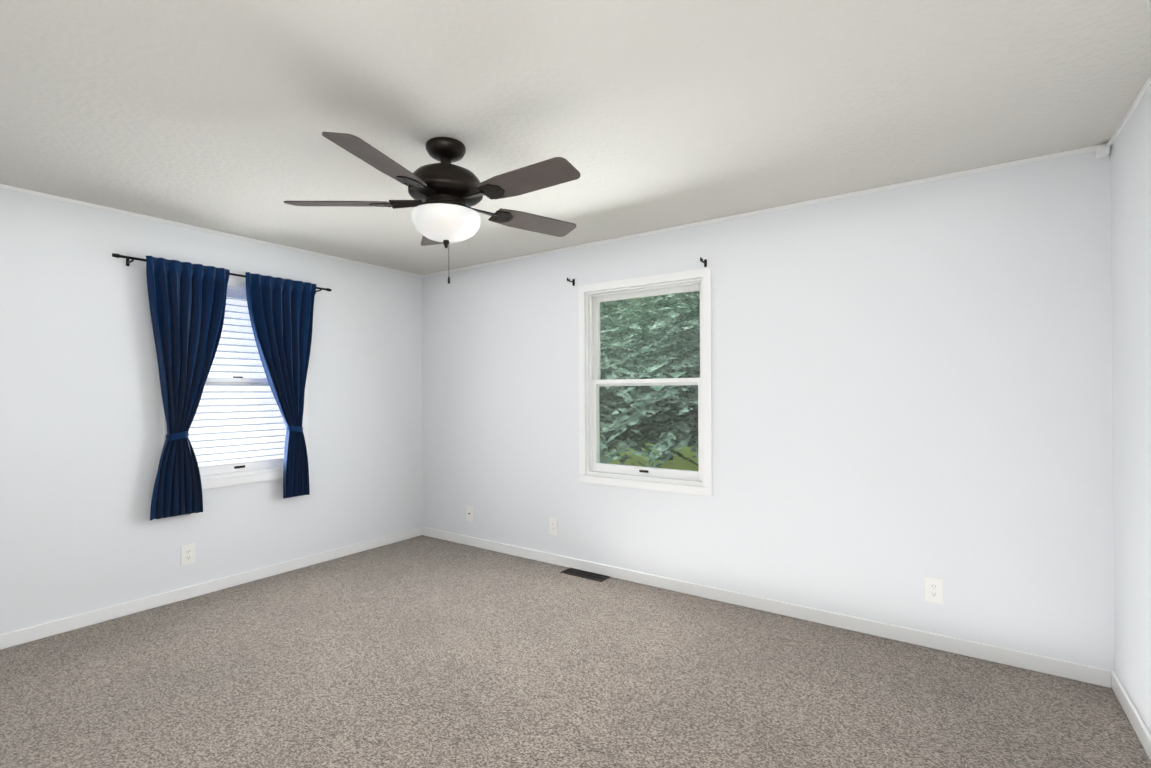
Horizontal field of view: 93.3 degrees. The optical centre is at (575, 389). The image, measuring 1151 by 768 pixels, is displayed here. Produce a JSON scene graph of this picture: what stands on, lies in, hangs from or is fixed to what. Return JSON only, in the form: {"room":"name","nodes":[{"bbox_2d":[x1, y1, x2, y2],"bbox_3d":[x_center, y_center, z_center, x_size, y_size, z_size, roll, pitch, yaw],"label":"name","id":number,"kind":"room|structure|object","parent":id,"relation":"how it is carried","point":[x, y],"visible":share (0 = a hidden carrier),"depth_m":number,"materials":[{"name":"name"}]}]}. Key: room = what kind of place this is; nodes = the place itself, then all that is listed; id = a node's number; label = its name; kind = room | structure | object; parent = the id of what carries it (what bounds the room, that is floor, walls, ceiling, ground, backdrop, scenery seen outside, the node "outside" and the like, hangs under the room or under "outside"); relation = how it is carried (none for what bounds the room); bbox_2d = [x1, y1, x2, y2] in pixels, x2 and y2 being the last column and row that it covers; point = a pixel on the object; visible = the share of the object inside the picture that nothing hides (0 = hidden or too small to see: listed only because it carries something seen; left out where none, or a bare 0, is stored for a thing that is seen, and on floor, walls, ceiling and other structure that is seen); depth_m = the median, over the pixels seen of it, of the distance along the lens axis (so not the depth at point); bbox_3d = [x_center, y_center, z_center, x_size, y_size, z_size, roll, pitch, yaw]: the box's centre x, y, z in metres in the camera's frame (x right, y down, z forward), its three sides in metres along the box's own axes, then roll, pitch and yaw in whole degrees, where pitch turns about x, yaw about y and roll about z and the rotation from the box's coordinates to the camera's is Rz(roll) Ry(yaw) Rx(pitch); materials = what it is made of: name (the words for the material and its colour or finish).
{"room":"empty bedroom","nodes":[
{"label":"empty bedroom","id":0,"kind":"room"},
{"bbox_2d":[0,188,421,633],"bbox_3d":[-2.683,0.140,3.472,0.160,2.440,4.430,0,0,35],"label":"wall","id":1,"kind":"structure","parent":0,"point":[81,427],"depth_m":3.32,"materials":[{"name":"white paint"}]},
{"bbox_2d":[181,543,194,565],"bbox_3d":[-2.525,1.075,3.543,0.007,0.128,0.080,0,0,35],"label":"electrical outlet","id":2,"kind":"object","parent":1,"relation":"attached to","point":[187,554],"visible":1,"depth_m":3.54,"materials":[{"name":"white plastic"}]},
{"bbox_2d":[0,527,423,649],"bbox_3d":[-2.605,1.321,3.416,0.017,0.078,4.050,0,0,35],"label":"baseboard","id":3,"kind":"structure","parent":1,"relation":"attached to","point":[40,631],"depth_m":3.51,"materials":[{"name":"white wood"}]},
{"bbox_2d":[112,253,331,519],"bbox_3d":[-2.330,-0.006,3.736,0.121,1.614,1.355,0,0,35],"label":"curtains","id":4,"kind":"object","parent":1,"relation":"attached to","point":[187,302],"visible":1,"depth_m":3.54,"materials":[{"name":"blue fabric"}]},
{"bbox_2d":[163,278,307,488],"bbox_3d":[-2.403,-0.054,3.862,0.178,1.430,0.930,0,0,35],"label":"window","id":5,"kind":"structure","parent":1,"relation":"in","point":[237,427],"depth_m":3.90,"materials":[{"name":"white plastic"}]},
{"bbox_2d":[0,535,1150,767],"bbox_3d":[-0.687,1.405,2.081,5.010,0.120,4.430,0,0,35],"label":"floor","id":6,"kind":"structure","parent":0,"point":[422,651],"depth_m":2.46,"materials":[{"name":"carpet"}]},
{"bbox_2d":[561,568,609,581],"bbox_3d":[0.070,1.348,3.964,0.355,0.006,0.122,0,0,35],"label":"air vent register","id":7,"kind":"object","parent":6,"relation":"on","point":[586,574],"visible":1,"depth_m":3.96,"materials":[{"name":"brown metal"}]},
{"bbox_2d":[0,0,1150,274],"bbox_3d":[-0.699,-1.155,2.093,5.010,0.120,4.430,0,0,35],"label":"ceiling","id":8,"kind":"structure","parent":0,"point":[640,116],"depth_m":2.07,"materials":[{"name":"white paint"}]},
{"bbox_2d":[284,132,580,283],"bbox_3d":[-0.537,-0.802,2.404,1.287,0.585,1.350,0,0,35],"label":"fan","id":9,"kind":"object","parent":8,"relation":"hanging from","point":[445,194],"visible":1,"depth_m":2.31,"materials":[{"name":"black metal"}]},
{"bbox_2d":[422,151,1114,670],"bbox_3d":[0.527,0.128,3.840,4.690,2.440,0.160,0,0,35],"label":"wall","id":10,"kind":"structure","parent":0,"point":[910,387],"depth_m":3.01,"materials":[{"name":"white paint"}]},
{"bbox_2d":[466,506,472,520],"bbox_3d":[-0.926,1.081,4.742,0.080,0.128,0.016,0,0,35],"label":"electrical outlet","id":11,"kind":"object","parent":10,"relation":"attached to","point":[469,513],"visible":1,"depth_m":4.75,"materials":[{"name":"white plastic"}]},
{"bbox_2d":[549,518,557,535],"bbox_3d":[-0.171,1.063,4.222,0.080,0.128,0.007,0,0,35],"label":"electrical outlet","id":12,"kind":"object","parent":10,"relation":"attached to","point":[553,526],"visible":1,"depth_m":4.22,"materials":[{"name":"white plastic"}]},
{"bbox_2d":[0,74,1150,277],"bbox_3d":[-0.698,-1.065,2.093,4.690,0.060,4.110,0,0,35],"label":"trim","id":13,"kind":"structure","parent":10,"relation":"attached to","point":[1102,150],"depth_m":3.17,"materials":[{"name":"white paint"}]},
{"bbox_2d":[567,257,706,285],"bbox_3d":[0.391,-0.817,3.786,1.062,0.050,0.085,0,0,35],"label":"curtain bracket","id":14,"kind":"object","parent":10,"relation":"attached to","point":[701,260],"visible":1,"depth_m":3.52,"materials":[{"name":"black metal"}]},
{"bbox_2d":[578,267,712,496],"bbox_3d":[0.497,-0.047,3.849,1.029,1.470,0.178,0,0,35],"label":"window","id":15,"kind":"structure","parent":10,"relation":"in","point":[590,381],"depth_m":3.83,"materials":[{"name":"white plastic"}]},
{"bbox_2d":[424,527,1103,685],"bbox_3d":[0.483,1.309,3.764,4.690,0.078,0.013,0,0,35],"label":"baseboard","id":16,"kind":"structure","parent":10,"relation":"attached to","point":[1064,669],"depth_m":3.11,"materials":[{"name":"white wood"}]},
{"bbox_2d":[925,576,942,603],"bbox_3d":[1.854,1.037,2.812,0.080,0.128,0.007,0,0,35],"label":"electrical outlet","id":17,"kind":"object","parent":10,"relation":"attached to","point":[933,590],"visible":1,"depth_m":2.81,"materials":[{"name":"white plastic"}]},
{"bbox_2d":[1110,85,1150,732],"bbox_3d":[1.297,0.110,0.702,0.160,2.440,4.430,0,0,35],"label":"wall","id":18,"kind":"structure","parent":0,"point":[1130,166],"depth_m":2.16,"materials":[{"name":"white paint"}]},
{"bbox_2d":[1104,669,1150,760],"bbox_3d":[1.230,1.291,0.747,0.017,0.078,4.050,0,0,35],"label":"baseboard","id":19,"kind":"structure","parent":18,"relation":"attached to","point":[1111,679],"depth_m":2.18,"materials":[{"name":"white wood"}]},
{"label":"outside","id":20,"kind":"structure","parent":0,"visible":0},
{"bbox_2d":[600,300,697,445],"bbox_3d":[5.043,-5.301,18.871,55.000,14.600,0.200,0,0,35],"label":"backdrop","id":21,"kind":"structure","parent":20,"point":[675,369],"depth_m":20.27,"materials":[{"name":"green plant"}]},
{"bbox_2d":[600,444,698,470],"bbox_3d":[-3.784,1.967,1.731,120.000,0.020,120.000,0,0,35],"label":"ground","id":22,"kind":"structure","parent":20,"point":[687,451],"depth_m":15.30,"materials":[{"name":"green plant"}]},
{"bbox_2d":[599,291,699,467],"bbox_3d":[3.662,-4.054,11.392,15.706,12.048,12.384,0,0,35],"label":"trees","id":23,"kind":"object","parent":22,"relation":"on","point":[690,343],"depth_m":8.56,"materials":[{"name":"green plant"}]}
]}

